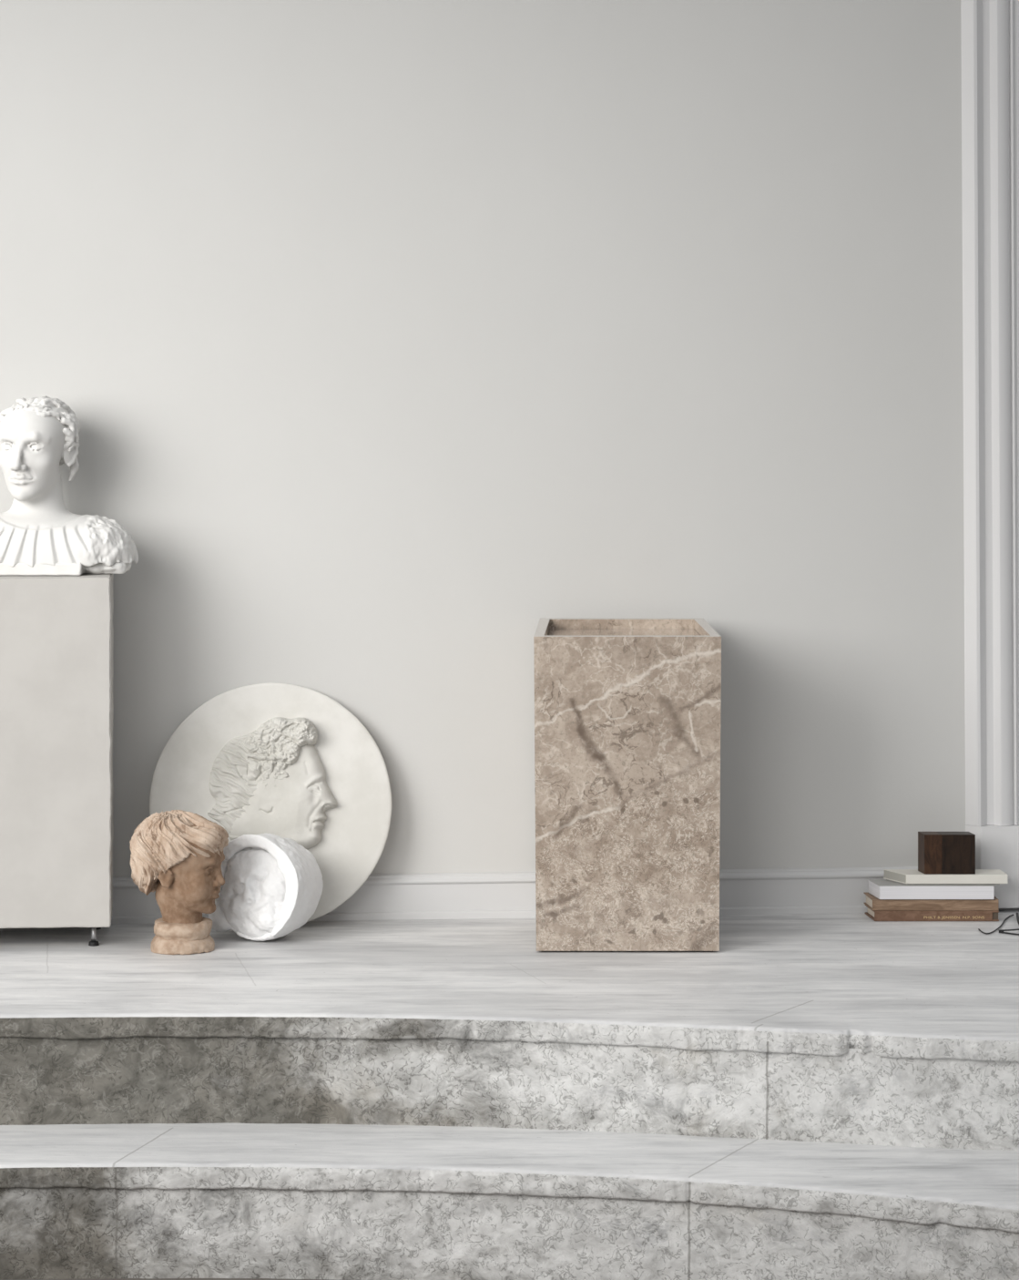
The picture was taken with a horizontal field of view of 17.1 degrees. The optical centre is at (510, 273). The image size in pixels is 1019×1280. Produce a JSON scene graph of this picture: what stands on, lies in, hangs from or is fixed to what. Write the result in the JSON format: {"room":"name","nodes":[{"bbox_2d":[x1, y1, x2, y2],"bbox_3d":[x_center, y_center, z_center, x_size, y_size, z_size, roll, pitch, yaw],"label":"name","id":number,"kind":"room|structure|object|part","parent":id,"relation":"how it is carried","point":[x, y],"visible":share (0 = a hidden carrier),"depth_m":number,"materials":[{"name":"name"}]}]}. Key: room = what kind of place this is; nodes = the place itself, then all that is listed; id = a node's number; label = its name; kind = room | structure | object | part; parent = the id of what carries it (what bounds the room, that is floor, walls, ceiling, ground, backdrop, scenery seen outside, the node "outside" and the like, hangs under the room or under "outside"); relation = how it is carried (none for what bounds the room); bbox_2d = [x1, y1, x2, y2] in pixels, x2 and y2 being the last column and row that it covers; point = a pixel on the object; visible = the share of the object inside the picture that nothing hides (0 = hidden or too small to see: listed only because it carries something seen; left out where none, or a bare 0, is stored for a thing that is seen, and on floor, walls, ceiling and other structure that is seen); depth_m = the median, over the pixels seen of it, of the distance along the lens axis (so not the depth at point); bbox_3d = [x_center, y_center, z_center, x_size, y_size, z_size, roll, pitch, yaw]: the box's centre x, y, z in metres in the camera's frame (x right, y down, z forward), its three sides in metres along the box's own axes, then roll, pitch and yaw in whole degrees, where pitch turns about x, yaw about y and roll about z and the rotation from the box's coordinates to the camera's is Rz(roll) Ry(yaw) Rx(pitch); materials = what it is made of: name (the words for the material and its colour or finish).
{"room":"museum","nodes":[
{"label":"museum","id":0,"kind":"room"},
{"bbox_2d":[0,1278,333,1279],"bbox_3d":[0.000,1.412,3.600,3.800,0.001,3.200,0,0,0],"label":"floor","id":1,"kind":"structure","parent":0,"point":[71,1278],"depth_m":4.74,"materials":[{"name":"grey stone"}]},
{"bbox_2d":[0,1123,1018,1279],"bbox_3d":[0.015,1.333,4.767,2.582,0.167,0.560,0,0,10],"label":"stone step","id":2,"kind":"structure","parent":1,"relation":"on","point":[283,1201],"depth_m":4.74,"materials":[{"name":"grey stone"}]},
{"bbox_2d":[0,1036,1018,1151],"bbox_3d":[-0.001,1.181,4.893,2.497,0.138,0.105,0,0,4],"label":"step riser","id":3,"kind":"structure","parent":2,"relation":"on","point":[854,1097],"depth_m":4.94,"materials":[{"name":"stone"}]},
{"bbox_2d":[0,0,1018,909],"bbox_3d":[0.000,-0.209,5.806,3.826,2.610,0.199,0,0,-4],"label":"wall","id":4,"kind":"structure","parent":0,"point":[389,342],"depth_m":5.71,"materials":[{"name":"paint"}]},
{"bbox_2d":[110,866,918,923],"bbox_3d":[-0.560,1.048,5.656,2.688,0.075,0.014,0,0,-4],"label":"baseboard","id":5,"kind":"structure","parent":4,"relation":"attached to","point":[837,890],"depth_m":5.69,"materials":[{"name":"grey paint"}]},
{"bbox_2d":[961,0,1018,826],"bbox_3d":[0.903,-0.287,5.770,0.277,2.454,0.031,0,0,-4],"label":"trim","id":6,"kind":"structure","parent":4,"relation":"attached to","point":[990,28],"depth_m":5.75,"materials":[{"name":"white paint"}]},
{"bbox_2d":[965,824,1018,908],"bbox_3d":[0.909,1.010,5.769,0.264,0.139,0.034,0,0,-4],"label":"trim","id":7,"kind":"structure","parent":4,"relation":"attached to","point":[997,846],"depth_m":5.75,"materials":[{"name":"white paint"}]},
{"bbox_2d":[0,909,1018,1062],"bbox_3d":[-0.005,1.105,5.294,2.490,0.037,1.115,0,0,0],"label":"floor","id":8,"kind":"structure","parent":0,"point":[814,984],"depth_m":5.15,"materials":[{"name":"stone"}]},
{"bbox_2d":[0,573,113,946],"bbox_3d":[-0.830,0.787,5.514,0.362,0.597,0.215,0,0,-6],"label":"cabinet","id":9,"kind":"object","parent":8,"relation":"on","point":[56,632],"visible":0.91,"depth_m":5.42,"materials":[{"name":"paint"}]},
{"bbox_2d":[0,395,138,575],"bbox_3d":[-0.778,0.344,5.531,0.338,0.287,0.174,0,0,-6],"label":"bust","id":10,"kind":"object","parent":9,"relation":"on","point":[39,536],"visible":1,"depth_m":5.47,"materials":[{"name":"white ceramic"}]},
{"bbox_2d":[129,809,228,954],"bbox_3d":[-0.531,0.974,5.432,0.159,0.224,0.143,0,0,0],"label":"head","id":11,"kind":"object","parent":8,"relation":"on","point":[179,855],"visible":1,"depth_m":5.39},
{"bbox_2d":[208,833,323,941],"bbox_3d":[-0.403,0.998,5.516,0.189,0.173,0.107,0,0,28],"label":"plaster cast","id":12,"kind":"object","parent":8,"relation":"on","point":[273,885],"visible":0.99,"depth_m":5.48,"materials":[{"name":"white ceramic"}]},
{"bbox_2d":[149,682,392,921],"bbox_3d":[-0.398,0.885,5.632,0.404,0.399,0.082,0,0,-4],"label":"medallion","id":13,"kind":"object","parent":8,"relation":"on","point":[282,760],"visible":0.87,"depth_m":5.62,"materials":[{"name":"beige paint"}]},
{"bbox_2d":[533,618,721,951],"bbox_3d":[0.188,0.833,5.544,0.299,0.505,0.288,0,0,0],"label":"pedestal sink","id":14,"kind":"object","parent":8,"relation":"on","point":[628,711],"visible":1,"depth_m":5.40,"materials":[{"name":"brown stone"}]},
{"bbox_3d":[0.188,0.600,5.544,0.266,0.006,0.254,0,0,0],"label":"panel","id":15,"kind":"part","parent":14,"relation":"part of","materials":[{"name":"beige stone"}]},
{"bbox_2d":[864,904,999,921],"bbox_3d":[0.711,1.077,5.696,0.218,0.017,0.067,0,0,0],"label":"book","id":16,"kind":"object","parent":8,"relation":"on","point":[876,916],"visible":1,"depth_m":5.66,"materials":[{"name":"brown leather"}]},
{"bbox_2d":[863,892,999,911],"bbox_3d":[0.709,1.059,5.697,0.220,0.019,0.066,0,0,0],"label":"book","id":17,"kind":"object","parent":16,"relation":"on","point":[875,904],"visible":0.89,"depth_m":5.66,"materials":[{"name":"brown paper"}]},
{"bbox_2d":[868,879,994,900],"bbox_3d":[0.710,1.038,5.691,0.206,0.024,0.060,0,0,0],"label":"book","id":18,"kind":"object","parent":17,"relation":"on","point":[882,889],"visible":0.88,"depth_m":5.66,"materials":[{"name":"paper"}]},
{"bbox_2d":[883,869,1008,885],"bbox_3d":[0.733,1.017,5.688,0.203,0.018,0.053,0,0,0],"label":"book","id":19,"kind":"object","parent":18,"relation":"on","point":[906,876],"visible":1,"depth_m":5.66,"materials":[{"name":"beige paper"}]},
{"bbox_2d":[918,831,975,874],"bbox_3d":[0.734,0.974,5.682,0.092,0.066,0.032,0,0,0],"label":"wooden block","id":20,"kind":"object","parent":19,"relation":"on","point":[939,853],"visible":1,"depth_m":5.67,"materials":[{"name":"brown wood"}]},
{"bbox_2d":[978,914,1014,934],"bbox_3d":[0.809,1.083,5.630,0.030,0.003,0.172,0,0,23],"label":"cord","id":21,"kind":"object","parent":8,"relation":"on","point":[1011,915],"visible":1,"depth_m":5.59,"materials":[{"name":"black rubber"}]},
{"bbox_2d":[999,912,1018,935],"bbox_3d":[0.831,1.079,5.622,0.045,0.014,0.178,0,0,4],"label":"wire frame","id":22,"kind":"object","parent":8,"relation":"on","point":[1018,914],"visible":1,"depth_m":5.56,"materials":[{"name":"black metal"}]},
{"bbox_3d":[0.825,1.084,5.547,0.048,0.003,0.004,0,0,38],"label":"rod","id":23,"kind":"part","parent":22,"relation":"part of","materials":[{"name":"black metal"}]},
{"bbox_3d":[0.827,1.079,5.557,0.043,0.008,0.004,0,0,24],"label":"rod","id":24,"kind":"part","parent":22,"relation":"part of","materials":[{"name":"black metal"}]}
]}

